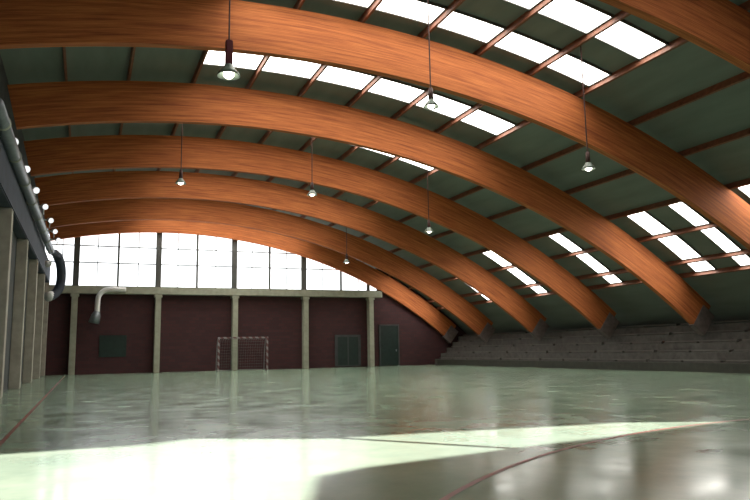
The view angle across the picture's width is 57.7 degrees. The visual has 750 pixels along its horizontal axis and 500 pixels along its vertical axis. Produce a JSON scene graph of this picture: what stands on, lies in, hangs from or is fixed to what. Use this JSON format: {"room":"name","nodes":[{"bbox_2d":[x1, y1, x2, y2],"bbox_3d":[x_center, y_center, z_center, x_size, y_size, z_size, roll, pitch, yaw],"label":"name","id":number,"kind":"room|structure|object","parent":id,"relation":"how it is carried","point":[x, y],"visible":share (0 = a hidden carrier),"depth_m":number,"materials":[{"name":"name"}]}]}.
{"room":"indoor sports hall","nodes":[
{"label":"indoor sports hall","id":0,"kind":"room"},
{"bbox_2d":[0,55,45,391],"bbox_3d":[-10.127,-0.781,17.510,0.300,9.292,49.540,2,-9,-23],"label":"wall","id":1,"kind":"structure","parent":0,"point":[4,93],"depth_m":23.60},
{"bbox_2d":[0,207,13,397],"bbox_3d":[-10.639,1.473,19.340,0.350,5.380,0.500,2,-9,-23],"label":"pilaster","id":2,"kind":"object","parent":1,"relation":"attached to","point":[6,214],"visible":1,"depth_m":19.30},
{"bbox_2d":[8,239,28,388],"bbox_3d":[-12.893,2.287,24.635,0.350,5.380,0.500,2,-9,-23],"label":"pilaster","id":3,"kind":"object","parent":1,"relation":"attached to","point":[16,349],"visible":0.99,"depth_m":24.42,"materials":[{"name":"concrete"}]},
{"bbox_2d":[0,137,50,282],"bbox_3d":[-9.846,-2.050,17.813,0.350,1.120,49.520,2,-9,-23],"label":"trim","id":4,"kind":"structure","parent":1,"relation":"attached to","point":[11,194],"depth_m":22.10,"materials":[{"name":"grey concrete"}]},
{"bbox_2d":[22,259,37,382],"bbox_3d":[-15.147,3.100,29.930,0.350,5.380,0.500,2,-9,-23],"label":"pilaster","id":5,"kind":"object","parent":1,"relation":"attached to","point":[33,263],"visible":0.99,"depth_m":29.72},
{"bbox_2d":[0,98,65,301],"bbox_3d":[-12.684,-0.228,25.994,1.040,2.745,25.138,2,-9,-23],"label":"air duct","id":6,"kind":"object","parent":1,"relation":"attached to","point":[7,135],"visible":0.99,"depth_m":22.34,"materials":[{"name":"grey metal"}]},
{"bbox_2d":[32,273,44,378],"bbox_3d":[-17.402,3.914,35.225,0.350,5.380,0.500,2,-9,-23],"label":"pilaster","id":7,"kind":"object","parent":1,"relation":"attached to","point":[41,277],"visible":0.86,"depth_m":35.02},
{"bbox_2d":[40,282,49,375],"bbox_3d":[-19.276,4.591,39.627,0.350,5.380,0.500,2,-9,-23],"label":"pilaster","id":8,"kind":"object","parent":1,"relation":"attached to","point":[46,303],"visible":0.56,"depth_m":39.40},
{"bbox_2d":[48,220,457,342],"bbox_3d":[-6.735,2.159,45.461,27.736,8.423,0.280,2,-9,-23],"label":"arch","id":9,"kind":"object","parent":1,"relation":"attached to","point":[357,269],"visible":0.74,"depth_m":46.12,"materials":[{"name":"brown wood"}]},
{"bbox_2d":[44,198,495,341],"bbox_3d":[-4.803,1.462,40.922,27.736,8.423,0.280,2,-9,-23],"label":"arch","id":10,"kind":"object","parent":1,"relation":"attached to","point":[226,213],"visible":0.88,"depth_m":40.78,"materials":[{"name":"brown wood"}]},
{"bbox_2d":[34,171,548,340],"bbox_3d":[-2.548,0.648,35.627,27.736,8.423,0.280,2,-9,-23],"label":"arch","id":11,"kind":"object","parent":1,"relation":"attached to","point":[111,185],"visible":0.99,"depth_m":35.18,"materials":[{"name":"brown wood"}]},
{"bbox_2d":[401,197,452,222],"bbox_3d":[2.578,-2.002,35.028,0.142,0.240,5.812,2,-9,-23],"label":"purlin","id":12,"kind":"object","parent":11,"relation":"on","point":[412,216],"visible":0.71,"depth_m":36.64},
{"bbox_2d":[434,216,490,238],"bbox_3d":[4.480,-1.117,35.701,0.154,0.239,5.812,2,-9,-23],"label":"purlin","id":13,"kind":"object","parent":11,"relation":"on","point":[449,231],"visible":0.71,"depth_m":37.17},
{"bbox_2d":[462,286,512,297],"bbox_3d":[6.947,2.648,42.553,0.185,0.230,5.812,2,-9,-23],"label":"purlin","id":14,"kind":"object","parent":11,"relation":"on","point":[474,293],"visible":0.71,"depth_m":44.03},
{"bbox_2d":[472,295,523,304],"bbox_3d":[7.617,3.167,42.758,0.189,0.228,5.812,2,-9,-23],"label":"purlin","id":15,"kind":"object","parent":11,"relation":"on","point":[483,301],"visible":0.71,"depth_m":44.14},
{"bbox_2d":[489,256,552,272],"bbox_3d":[7.775,0.818,36.807,0.176,0.233,5.812,2,-9,-23],"label":"purlin","id":16,"kind":"object","parent":11,"relation":"on","point":[513,265],"visible":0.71,"depth_m":38.18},
{"bbox_2d":[24,135,618,338],"bbox_3d":[-0.294,-0.166,30.332,27.736,8.423,0.280,2,-9,-23],"label":"arch","id":17,"kind":"object","parent":1,"relation":"attached to","point":[81,153],"visible":1,"depth_m":29.68,"materials":[{"name":"brown wood"}]},
{"bbox_2d":[301,103,347,150],"bbox_3d":[-2.062,-4.799,27.102,0.092,0.237,5.812,2,-9,-23],"label":"purlin","id":18,"kind":"object","parent":17,"relation":"on","point":[308,143],"visible":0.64,"depth_m":28.80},
{"bbox_2d":[340,115,393,160],"bbox_3d":[-0.398,-4.486,27.763,0.104,0.239,5.812,2,-9,-23],"label":"purlin","id":19,"kind":"object","parent":17,"relation":"on","point":[351,150],"visible":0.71,"depth_m":29.33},
{"bbox_2d":[377,129,436,171],"bbox_3d":[1.254,-4.074,28.402,0.116,0.240,5.812,2,-9,-23],"label":"purlin","id":20,"kind":"object","parent":17,"relation":"on","point":[390,161],"visible":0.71,"depth_m":29.92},
{"bbox_2d":[452,166,524,200],"bbox_3d":[4.832,-2.816,29.733,0.142,0.240,5.812,2,-9,-23],"label":"purlin","id":21,"kind":"object","parent":17,"relation":"on","point":[478,188],"visible":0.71,"depth_m":30.99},
{"bbox_2d":[465,238,525,256],"bbox_3d":[6.329,-0.098,36.332,0.167,0.236,5.812,2,-9,-23],"label":"purlin","id":22,"kind":"object","parent":17,"relation":"on","point":[484,250],"visible":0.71,"depth_m":37.70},
{"bbox_2d":[490,190,567,220],"bbox_3d":[6.734,-1.931,30.406,0.154,0.239,5.812,2,-9,-23],"label":"purlin","id":23,"kind":"object","parent":17,"relation":"on","point":[520,208],"visible":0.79,"depth_m":31.56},
{"bbox_2d":[512,276,577,289],"bbox_3d":[9.201,1.834,37.258,0.185,0.230,5.812,2,-9,-23],"label":"purlin","id":24,"kind":"object","parent":17,"relation":"on","point":[538,283],"visible":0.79,"depth_m":38.50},
{"bbox_2d":[523,286,589,298],"bbox_3d":[9.871,2.353,37.463,0.189,0.228,5.812,2,-9,-23],"label":"purlin","id":25,"kind":"object","parent":17,"relation":"on","point":[549,292],"visible":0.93,"depth_m":38.62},
{"bbox_2d":[552,238,637,259],"bbox_3d":[10.029,0.004,31.512,0.176,0.233,5.812,2,-9,-23],"label":"purlin","id":26,"kind":"object","parent":17,"relation":"on","point":[589,250],"visible":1,"depth_m":32.48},
{"bbox_2d":[7,81,713,335],"bbox_3d":[1.960,-0.980,25.038,27.736,8.423,0.280,2,-9,-23],"label":"arch","id":27,"kind":"object","parent":1,"relation":"attached to","point":[45,104],"visible":1,"depth_m":24.13,"materials":[{"name":"brown wood"}]},
{"bbox_2d":[62,47,67,80],"bbox_3d":[-8.324,-5.639,18.185,0.108,0.239,5.812,2,-9,-23],"label":"purlin","id":28,"kind":"object","parent":27,"relation":"on","point":[63,48],"visible":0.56,"depth_m":19.49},
{"bbox_2d":[127,47,135,80],"bbox_3d":[-6.673,-5.842,18.919,0.096,0.238,5.812,2,-9,-23],"label":"purlin","id":29,"kind":"object","parent":27,"relation":"on","point":[132,54],"visible":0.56,"depth_m":20.26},
{"bbox_2d":[217,84,247,138],"bbox_3d":[-5.411,-5.124,25.726,0.069,0.231,5.812,2,-9,-23],"label":"purlin","id":30,"kind":"object","parent":27,"relation":"on","point":[223,128],"visible":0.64,"depth_m":27.47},
{"bbox_2d":[260,93,298,143],"bbox_3d":[-3.735,-5.012,26.422,0.079,0.234,5.812,2,-9,-23],"label":"purlin","id":31,"kind":"object","parent":27,"relation":"on","point":[267,134],"visible":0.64,"depth_m":28.21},
{"bbox_2d":[348,33,420,106],"bbox_3d":[0.192,-5.613,21.807,0.092,0.237,5.812,2,-9,-23],"label":"purlin","id":32,"kind":"object","parent":27,"relation":"on","point":[377,78],"visible":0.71,"depth_m":22.97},
{"bbox_2d":[394,50,476,119],"bbox_3d":[1.857,-5.300,22.468,0.104,0.239,5.812,2,-9,-23],"label":"purlin","id":33,"kind":"object","parent":27,"relation":"on","point":[407,107],"visible":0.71,"depth_m":23.72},
{"bbox_2d":[412,145,477,183],"bbox_3d":[2.886,-3.564,29.019,0.128,0.241,5.812,2,-9,-23],"label":"purlin","id":34,"kind":"object","parent":27,"relation":"on","point":[423,176],"visible":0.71,"depth_m":30.48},
{"bbox_2d":[437,70,528,133],"bbox_3d":[3.508,-4.888,23.108,0.116,0.240,5.812,2,-9,-23],"label":"purlin","id":35,"kind":"object","parent":27,"relation":"on","point":[477,106],"visible":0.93,"depth_m":24.14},
{"bbox_2d":[525,216,607,241],"bbox_3d":[8.583,-0.911,31.037,0.167,0.236,5.812,2,-9,-23],"label":"purlin","id":36,"kind":"object","parent":27,"relation":"on","point":[561,230],"visible":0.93,"depth_m":32.10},
{"bbox_2d":[524,121,630,170],"bbox_3d":[7.087,-3.630,24.438,0.142,0.240,5.812,2,-9,-23],"label":"purlin","id":37,"kind":"object","parent":27,"relation":"on","point":[577,146],"visible":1,"depth_m":25.29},
{"bbox_2d":[577,262,666,279],"bbox_3d":[11.456,1.020,31.963,0.185,0.230,5.812,2,-9,-23],"label":"purlin","id":38,"kind":"object","parent":27,"relation":"on","point":[619,271],"visible":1,"depth_m":32.86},
{"bbox_2d":[567,151,681,194],"bbox_3d":[8.989,-2.745,25.112,0.154,0.239,5.812,2,-9,-23],"label":"purlin","id":39,"kind":"object","parent":27,"relation":"on","point":[627,172],"visible":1,"depth_m":25.89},
{"bbox_2d":[589,274,680,289],"bbox_3d":[12.126,1.539,32.169,0.189,0.228,5.812,2,-9,-23],"label":"purlin","id":40,"kind":"object","parent":27,"relation":"on","point":[631,282],"visible":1,"depth_m":33.01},
{"bbox_2d":[637,222,718,242],"bbox_3d":[12.284,-0.809,26.217,0.176,0.233,5.812,2,-9,-23],"label":"purlin","id":41,"kind":"object","parent":27,"relation":"on","point":[712,225],"visible":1,"depth_m":26.85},
{"bbox_2d":[0,0,749,249],"bbox_3d":[4.215,-1.794,19.743,27.736,8.423,0.280,2,-9,-23],"label":"arch","id":42,"kind":"object","parent":1,"relation":"attached to","point":[260,29],"visible":1,"depth_m":18.23,"materials":[{"name":"brown wood"}]},
{"bbox_2d":[192,50,207,83],"bbox_3d":[-4.830,-5.948,19.720,0.082,0.235,5.812,2,-9,-23],"label":"purlin","id":43,"kind":"object","parent":42,"relation":"on","point":[205,52],"visible":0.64,"depth_m":21.01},
{"bbox_2d":[248,4,295,88],"bbox_3d":[-3.157,-5.938,20.431,0.069,0.231,5.812,2,-9,-23],"label":"purlin","id":44,"kind":"object","parent":42,"relation":"on","point":[257,72],"visible":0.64,"depth_m":21.71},
{"bbox_2d":[299,17,360,96],"bbox_3d":[-1.481,-5.826,21.128,0.079,0.234,5.812,2,-9,-23],"label":"purlin","id":45,"kind":"object","parent":42,"relation":"on","point":[319,72],"visible":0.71,"depth_m":22.39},
{"bbox_2d":[421,0,464,37],"bbox_3d":[2.446,-6.427,16.512,0.092,0.237,5.812,2,-9,-23],"label":"purlin","id":46,"kind":"object","parent":42,"relation":"on","point":[455,4],"visible":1,"depth_m":17.98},
{"bbox_2d":[476,0,553,55],"bbox_3d":[4.111,-6.114,17.173,0.104,0.239,5.812,2,-9,-23],"label":"purlin","id":47,"kind":"object","parent":42,"relation":"on","point":[527,15],"visible":1,"depth_m":18.05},
{"bbox_2d":[478,92,576,149],"bbox_3d":[5.141,-4.378,23.724,0.128,0.241,5.812,2,-9,-23],"label":"purlin","id":48,"kind":"object","parent":42,"relation":"on","point":[523,123],"visible":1,"depth_m":24.67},
{"bbox_2d":[528,10,630,75],"bbox_3d":[5.762,-5.702,17.813,0.116,0.240,5.812,2,-9,-23],"label":"purlin","id":49,"kind":"object","parent":42,"relation":"on","point":[621,15],"visible":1,"depth_m":18.34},
{"bbox_2d":[577,4,741,97],"bbox_3d":[7.395,-5.191,18.429,0.128,0.241,5.812,2,-9,-23],"label":"purlin","id":50,"kind":"object","parent":42,"relation":"on","point":[679,41],"visible":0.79,"depth_m":18.87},
{"bbox_2d":[607,184,727,220],"bbox_3d":[10.838,-1.725,25.742,0.167,0.236,5.812,2,-9,-23],"label":"purlin","id":51,"kind":"object","parent":42,"relation":"on","point":[676,200],"visible":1,"depth_m":26.43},
{"bbox_2d":[666,249,749,265],"bbox_3d":[13.710,0.206,26.668,0.185,0.230,5.812,2,-9,-23],"label":"purlin","id":52,"kind":"object","parent":42,"relation":"on","point":[745,251],"visible":1,"depth_m":27.26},
{"bbox_2d":[680,266,749,277],"bbox_3d":[14.380,0.725,26.874,0.189,0.228,5.812,2,-9,-23],"label":"purlin","id":53,"kind":"object","parent":42,"relation":"on","point":[734,268],"visible":1,"depth_m":27.76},
{"bbox_2d":[681,128,749,156],"bbox_3d":[11.243,-3.559,19.817,0.154,0.239,5.812,2,-9,-23],"label":"purlin","id":54,"kind":"object","parent":42,"relation":"on","point":[744,133],"visible":1,"depth_m":21.18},
{"bbox_2d":[598,0,749,73],"bbox_3d":[6.469,-2.608,14.448,27.736,8.423,0.280,2,-9,-23],"label":"arch","id":55,"kind":"object","parent":1,"relation":"attached to","point":[721,28],"visible":1,"depth_m":15.07,"materials":[{"name":"brown wood"}]},
{"bbox_2d":[361,0,382,22],"bbox_3d":[0.773,-6.640,15.833,0.079,0.234,5.812,2,-9,-23],"label":"purlin","id":56,"kind":"object","parent":55,"relation":"on","point":[368,12],"visible":1,"depth_m":17.88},
{"bbox_2d":[631,71,749,125],"bbox_3d":[9.341,-4.444,19.143,0.142,0.240,5.812,2,-9,-23],"label":"purlin","id":57,"kind":"object","parent":55,"relation":"on","point":[743,76],"visible":1,"depth_m":19.55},
{"bbox_2d":[727,178,749,189],"bbox_3d":[13.092,-2.539,20.447,0.167,0.236,5.812,2,-9,-23],"label":"purlin","id":58,"kind":"object","parent":55,"relation":"on","point":[745,182],"visible":1,"depth_m":22.65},
{"bbox_2d":[742,0,749,10],"bbox_3d":[9.649,-6.005,13.135,0.128,0.241,5.812,2,-9,-23],"label":"purlin","id":59,"kind":"object","parent":55,"relation":"on","point":[746,5],"visible":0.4,"depth_m":15.65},
{"bbox_2d":[45,268,468,375],"bbox_3d":[-6.294,4.453,45.691,28.950,6.942,0.300,2,-9,-23],"label":"wall","id":60,"kind":"structure","parent":0,"point":[191,325],"depth_m":43.84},
{"bbox_2d":[45,235,74,285],"bbox_3d":[-18.870,0.445,40.898,1.750,3.496,0.160,2,-9,-23],"label":"window","id":61,"kind":"structure","parent":60,"relation":"in","point":[65,247],"depth_m":41.02,"materials":[{"name":"white"}]},
{"bbox_2d":[99,335,126,356],"bbox_3d":[-15.868,5.812,41.208,1.550,1.300,0.060,2,-9,-23],"label":"board","id":62,"kind":"object","parent":60,"relation":"attached to","point":[109,345],"visible":1,"depth_m":41.18,"materials":[{"name":"green paint"}]},
{"bbox_2d":[72,233,156,286],"bbox_3d":[-15.969,0.329,42.184,4.920,3.994,0.300,2,-9,-23],"label":"window","id":63,"kind":"structure","parent":60,"relation":"in","point":[122,259],"depth_m":42.12,"materials":[{"name":"white"}]},
{"bbox_2d":[155,233,231,288],"bbox_3d":[-11.578,0.512,44.025,4.950,4.007,0.300,2,-9,-23],"label":"window","id":64,"kind":"structure","parent":60,"relation":"in","point":[182,260],"depth_m":43.93,"materials":[{"name":"white"}]},
{"bbox_2d":[231,239,301,289],"bbox_3d":[-7.185,0.821,45.848,4.920,3.766,0.300,2,-9,-23],"label":"window","id":65,"kind":"structure","parent":60,"relation":"in","point":[254,266],"depth_m":45.68,"materials":[{"name":"white"}]},
{"bbox_2d":[301,256,375,290],"bbox_3d":[-2.490,1.502,47.742,5.590,2.800,0.300,2,-9,-23],"label":"window","id":66,"kind":"structure","parent":60,"relation":"in","point":[315,275],"depth_m":47.31,"materials":[{"name":"white"}]},
{"bbox_2d":[335,335,360,366],"bbox_3d":[-1.867,6.933,46.976,1.900,2.150,0.100,2,-9,-23],"label":"door","id":67,"kind":"structure","parent":60,"relation":"in","point":[347,347],"depth_m":46.93,"materials":[{"name":"green paint"}]},
{"bbox_2d":[379,324,399,365],"bbox_3d":[1.015,6.733,48.211,1.550,2.900,0.140,2,-9,-23],"label":"door","id":68,"kind":"structure","parent":60,"relation":"in","point":[389,344],"depth_m":48.20,"materials":[{"name":"green paint"}]},
{"bbox_2d":[0,365,749,499],"bbox_3d":[3.324,4.500,22.480,29.350,0.200,50.240,2,-9,-23],"label":"floor","id":69,"kind":"structure","parent":0,"point":[403,432],"depth_m":9.44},
{"bbox_2d":[0,376,64,445],"bbox_3d":[-8.659,3.908,17.666,0.060,0.001,46.000,2,-9,-23],"label":"court side line","id":70,"kind":"object","parent":69,"relation":"on","point":[4,439],"visible":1,"depth_m":12.72,"materials":[{"name":"red paint"}]},
{"bbox_2d":[68,293,78,374],"bbox_3d":[-17.837,4.959,40.232,0.480,4.775,0.510,2,-9,-23],"label":"concrete column","id":71,"kind":"structure","parent":69,"relation":"on","point":[74,302],"depth_m":40.03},
{"bbox_2d":[48,285,381,297],"bbox_3d":[-9.543,2.735,44.105,21.600,0.440,0.550,2,-9,-23],"label":"beam","id":72,"kind":"structure","parent":71,"relation":"on","point":[67,289],"depth_m":43.75,"materials":[{"name":"concrete"}]},
{"bbox_2d":[88,287,125,323],"bbox_3d":[-15.978,3.306,40.658,2.031,2.239,0.640,2,-9,-23],"label":"vent pipe","id":73,"kind":"object","parent":72,"relation":"hanging from","point":[95,316],"visible":1,"depth_m":40.38,"materials":[{"name":"metal"}]},
{"bbox_2d":[88,311,100,323],"bbox_3d":[-16.596,3.988,40.289,0.661,0.804,0.640,2,-9,-23],"label":"hood","id":74,"kind":"object","parent":73,"relation":"attached to","point":[95,316],"depth_m":40.10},
{"bbox_2d":[153,294,162,372],"bbox_3d":[-13.459,5.148,42.067,0.480,4.775,0.510,2,-9,-23],"label":"concrete column","id":75,"kind":"structure","parent":69,"relation":"on","point":[157,316],"depth_m":41.88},
{"bbox_2d":[231,295,238,369],"bbox_3d":[-9.054,5.339,43.913,0.480,4.775,0.510,2,-9,-23],"label":"concrete column","id":76,"kind":"structure","parent":69,"relation":"on","point":[234,316],"depth_m":43.74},
{"bbox_2d":[216,337,267,370],"bbox_3d":[-8.475,6.599,43.358,3.180,2.100,0.922,2,-9,-23],"label":"goal","id":77,"kind":"object","parent":69,"relation":"on","point":[219,338],"visible":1,"depth_m":43.43,"materials":[{"name":"paint"}]},
{"bbox_2d":[301,296,309,367],"bbox_3d":[-4.677,5.528,45.748,0.480,4.775,0.510,2,-9,-23],"label":"concrete column","id":78,"kind":"structure","parent":69,"relation":"on","point":[305,300],"depth_m":45.58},
{"bbox_2d":[366,297,374,366],"bbox_3d":[-0.300,5.717,47.583,0.480,4.775,0.510,2,-9,-23],"label":"concrete column","id":79,"kind":"structure","parent":69,"relation":"on","point":[370,300],"depth_m":47.43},
{"bbox_2d":[435,320,749,364],"bbox_3d":[15.059,3.858,27.492,2.500,2.100,49.390,2,-9,-23],"label":"stand","id":80,"kind":"object","parent":69,"relation":"on","point":[728,343],"visible":0.92,"depth_m":33.82,"materials":[{"name":"concrete"}]},
{"bbox_2d":[437,360,749,373],"bbox_3d":[13.978,4.636,26.665,0.050,0.360,48.840,2,-9,-23],"label":"board","id":81,"kind":"object","parent":69,"relation":"on","point":[679,367],"visible":0.89,"depth_m":32.37,"materials":[{"name":"grey"}]},
{"bbox_2d":[439,419,749,499],"bbox_3d":[5.176,1.940,5.896,15.483,0.001,8.088,2,-9,-23],"label":"arc","id":82,"kind":"object","parent":69,"relation":"on","point":[464,487],"visible":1,"depth_m":6.90,"materials":[{"name":"red paint"}]},
{"bbox_2d":[0,0,749,335],"bbox_3d":[3.233,-1.646,23.441,29.531,8.492,50.340,2,-9,-23],"label":"ceiling","id":83,"kind":"structure","parent":0,"point":[688,69],"depth_m":24.75,"materials":[{"name":"paint"}]},
{"bbox_2d":[175,124,185,184],"bbox_3d":[-6.764,-3.820,23.832,0.375,3.162,0.375,2,-9,-23],"label":"pendant lamp","id":84,"kind":"object","parent":83,"relation":"hanging from","point":[180,181],"visible":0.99,"depth_m":23.63,"materials":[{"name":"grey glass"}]},
{"bbox_2d":[217,0,239,80],"bbox_3d":[-3.165,-5.211,14.821,0.500,3.112,0.500,2,-9,-23],"label":"pendant lamp","id":85,"kind":"object","parent":83,"relation":"hanging from","point":[228,72],"visible":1,"depth_m":14.61,"materials":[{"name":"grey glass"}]},
{"bbox_2d":[203,51,264,70],"bbox_3d":[-4.365,-5.890,20.946,1.742,0.136,1.280,2,-9,-23],"label":"skylight","id":86,"kind":"object","parent":83,"relation":"attached to","point":[213,58],"visible":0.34,"depth_m":21.08,"materials":[{"name":"white"}]},
{"bbox_2d":[262,57,322,79],"bbox_3d":[-2.684,-5.828,21.652,1.742,0.114,1.280,2,-9,-23],"label":"skylight","id":87,"kind":"object","parent":83,"relation":"attached to","point":[301,69],"visible":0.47,"depth_m":21.72,"materials":[{"name":"white"}]},
{"bbox_2d":[307,137,316,195],"bbox_3d":[-2.376,-3.582,25.664,0.375,3.185,0.375,2,-9,-23],"label":"pendant lamp","id":88,"kind":"object","parent":83,"relation":"hanging from","point":[312,192],"visible":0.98,"depth_m":25.45,"materials":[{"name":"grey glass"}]},
{"bbox_2d":[316,66,375,90],"bbox_3d":[-1.006,-5.666,22.342,1.741,0.212,1.280,2,-9,-23],"label":"skylight","id":89,"kind":"object","parent":83,"relation":"attached to","point":[353,79],"visible":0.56,"depth_m":22.37,"materials":[{"name":"white"}]},
{"bbox_2d":[330,0,374,8],"bbox_3d":[-0.784,-6.514,17.188,1.742,0.114,0.980,2,-9,-23],"label":"skylight","id":90,"kind":"object","parent":83,"relation":"attached to","point":[366,4],"visible":1,"depth_m":17.69,"materials":[{"name":"white"}]},
{"bbox_2d":[368,77,425,103],"bbox_3d":[0.667,-5.402,23.013,1.735,0.309,1.280,2,-9,-23],"label":"skylight","id":91,"kind":"object","parent":83,"relation":"attached to","point":[404,92],"visible":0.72,"depth_m":23.00,"materials":[{"name":"white"}]},
{"bbox_2d":[375,0,446,24],"bbox_3d":[0.895,-6.352,17.878,1.741,0.212,0.980,2,-9,-23],"label":"skylight","id":92,"kind":"object","parent":83,"relation":"attached to","point":[414,10],"visible":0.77,"depth_m":17.95,"materials":[{"name":"white"}]},
{"bbox_2d":[398,158,433,170],"bbox_3d":[1.862,-3.813,29.260,1.706,0.500,1.080,2,-9,-23],"label":"skylight","id":93,"kind":"object","parent":83,"relation":"attached to","point":[424,167],"visible":0.35,"depth_m":29.65,"materials":[{"name":"white"}]},
{"bbox_2d":[425,166,433,232],"bbox_3d":[2.129,-2.437,27.406,0.375,3.562,0.375,2,-9,-23],"label":"pendant lamp","id":94,"kind":"object","parent":83,"relation":"hanging from","point":[428,230],"visible":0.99,"depth_m":27.23,"materials":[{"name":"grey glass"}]},
{"bbox_2d":[424,0,438,109],"bbox_3d":[1.333,-4.977,16.700,0.375,3.163,0.375,2,-9,-23],"label":"pendant lamp","id":95,"kind":"object","parent":83,"relation":"hanging from","point":[430,104],"visible":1,"depth_m":16.55,"materials":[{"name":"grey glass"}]},
{"bbox_2d":[415,92,472,118],"bbox_3d":[2.330,-5.039,23.665,1.723,0.405,1.280,2,-9,-23],"label":"skylight","id":96,"kind":"object","parent":83,"relation":"attached to","point":[450,107],"visible":0.67,"depth_m":23.64,"materials":[{"name":"white"}]},
{"bbox_2d":[436,9,505,43],"bbox_3d":[2.568,-6.088,18.549,1.735,0.309,0.980,2,-9,-23],"label":"skylight","id":97,"kind":"object","parent":83,"relation":"attached to","point":[458,22],"visible":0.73,"depth_m":18.55,"materials":[{"name":"white"}]},
{"bbox_2d":[461,108,516,135],"bbox_3d":[3.976,-4.576,24.295,1.706,0.500,1.280,2,-9,-23],"label":"skylight","id":98,"kind":"object","parent":83,"relation":"attached to","point":[482,119],"visible":0.83,"depth_m":24.29,"materials":[{"name":"white"}]},
{"bbox_2d":[482,251,512,266],"bbox_3d":[6.691,0.435,37.524,1.521,0.892,0.980,2,-9,-23],"label":"skylight","id":99,"kind":"object","parent":83,"relation":"attached to","point":[493,256],"visible":0.76,"depth_m":37.58,"materials":[{"name":"white"}]},
{"bbox_2d":[502,0,542,10],"bbox_3d":[3.373,-6.379,16.659,1.735,0.309,1.030,2,-9,-23],"label":"skylight","id":100,"kind":"object","parent":83,"relation":"attached to","point":[528,5],"visible":1,"depth_m":17.18,"materials":[{"name":"white"}]},
{"bbox_2d":[507,267,537,284],"bbox_3d":[8.131,1.404,37.988,1.504,0.988,0.980,2,-9,-23],"label":"skylight","id":101,"kind":"object","parent":83,"relation":"attached to","point":[517,272],"visible":0.98,"depth_m":37.99,"materials":[{"name":"white"}]},
{"bbox_2d":[493,30,560,64],"bbox_3d":[4.230,-5.725,19.201,1.723,0.405,0.980,2,-9,-23],"label":"skylight","id":102,"kind":"object","parent":83,"relation":"attached to","point":[520,44],"visible":0.8,"depth_m":19.20,"materials":[{"name":"white"}]},
{"bbox_2d":[530,286,548,293],"bbox_3d":[9.181,2.174,38.317,0.695,0.513,0.980,2,-9,-23],"label":"skylight","id":103,"kind":"object","parent":83,"relation":"attached to","point":[539,289],"visible":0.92,"depth_m":38.31,"materials":[{"name":"white"}]},
{"bbox_2d":[548,233,583,252],"bbox_3d":[8.960,-0.384,32.194,1.521,0.892,0.880,2,-9,-23],"label":"skylight","id":104,"kind":"object","parent":83,"relation":"attached to","point":[561,239],"visible":1,"depth_m":32.20,"materials":[{"name":"white"}]},
{"bbox_2d":[537,0,613,34],"bbox_3d":[5.035,-6.015,17.311,1.723,0.405,1.030,2,-9,-23],"label":"skylight","id":105,"kind":"object","parent":83,"relation":"attached to","point":[584,17],"visible":0.84,"depth_m":17.34,"materials":[{"name":"white"}]},
{"bbox_2d":[546,53,611,86],"bbox_3d":[5.876,-5.262,19.831,1.706,0.500,0.980,2,-9,-23],"label":"skylight","id":106,"kind":"object","parent":83,"relation":"attached to","point":[569,65],"visible":0.81,"depth_m":19.84,"materials":[{"name":"white"}]},
{"bbox_2d":[580,46,595,170],"bbox_3d":[5.653,-3.875,18.370,0.375,3.592,0.375,2,-9,-23],"label":"pendant lamp","id":107,"kind":"object","parent":83,"relation":"hanging from","point":[588,166],"visible":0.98,"depth_m":18.21,"materials":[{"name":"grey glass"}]},
{"bbox_2d":[576,253,610,273],"bbox_3d":[10.400,0.584,32.658,1.504,0.988,0.880,2,-9,-23],"label":"skylight","id":108,"kind":"object","parent":83,"relation":"attached to","point":[588,259],"visible":1,"depth_m":32.67,"materials":[{"name":"white"}]},
{"bbox_2d":[602,275,623,283],"bbox_3d":[11.450,1.355,32.987,0.695,0.513,0.880,2,-9,-23],"label":"skylight","id":109,"kind":"object","parent":83,"relation":"attached to","point":[612,279],"visible":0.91,"depth_m":32.99,"materials":[{"name":"white"}]},
{"bbox_2d":[594,19,668,59],"bbox_3d":[6.681,-5.553,17.941,1.706,0.500,1.030,2,-9,-23],"label":"skylight","id":110,"kind":"object","parent":83,"relation":"attached to","point":[624,36],"visible":0.81,"depth_m":17.95,"materials":[{"name":"white"}]},
{"bbox_2d":[626,211,672,235],"bbox_3d":[10.987,-1.115,27.434,1.521,0.892,1.030,2,-9,-23],"label":"skylight","id":111,"kind":"object","parent":83,"relation":"attached to","point":[645,220],"visible":0.99,"depth_m":27.45,"materials":[{"name":"white"}]},
{"bbox_2d":[657,235,702,259],"bbox_3d":[12.427,-0.147,27.898,1.504,0.988,1.030,2,-9,-23],"label":"skylight","id":112,"kind":"object","parent":83,"relation":"attached to","point":[682,249],"visible":1,"depth_m":27.91,"materials":[{"name":"white"}]},
{"bbox_2d":[668,202,710,226],"bbox_3d":[11.763,-1.395,25.612,1.521,0.892,0.730,2,-9,-23],"label":"skylight","id":113,"kind":"object","parent":83,"relation":"attached to","point":[684,210],"visible":0.94,"depth_m":25.63,"materials":[{"name":"white"}]},
{"bbox_2d":[687,261,716,272],"bbox_3d":[13.477,0.623,28.227,0.695,0.513,1.030,2,-9,-23],"label":"skylight","id":114,"kind":"object","parent":83,"relation":"attached to","point":[703,266],"visible":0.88,"depth_m":28.23,"materials":[{"name":"white"}]},
{"bbox_2d":[700,227,742,253],"bbox_3d":[13.203,-0.427,26.076,1.504,0.988,0.730,2,-9,-23],"label":"skylight","id":115,"kind":"object","parent":83,"relation":"attached to","point":[724,242],"visible":1,"depth_m":26.09,"materials":[{"name":"white"}]},
{"bbox_2d":[730,255,749,266],"bbox_3d":[14.253,0.343,26.405,0.695,0.513,0.730,2,-9,-23],"label":"skylight","id":116,"kind":"object","parent":83,"relation":"attached to","point":[744,260],"visible":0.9,"depth_m":26.49,"materials":[{"name":"white"}]},
{"bbox_2d":[737,185,749,198],"bbox_3d":[12.936,-1.819,22.857,1.521,0.892,0.780,2,-9,-23],"label":"skylight","id":117,"kind":"object","parent":83,"relation":"attached to","point":[745,190],"visible":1,"depth_m":22.98,"materials":[{"name":"white"}]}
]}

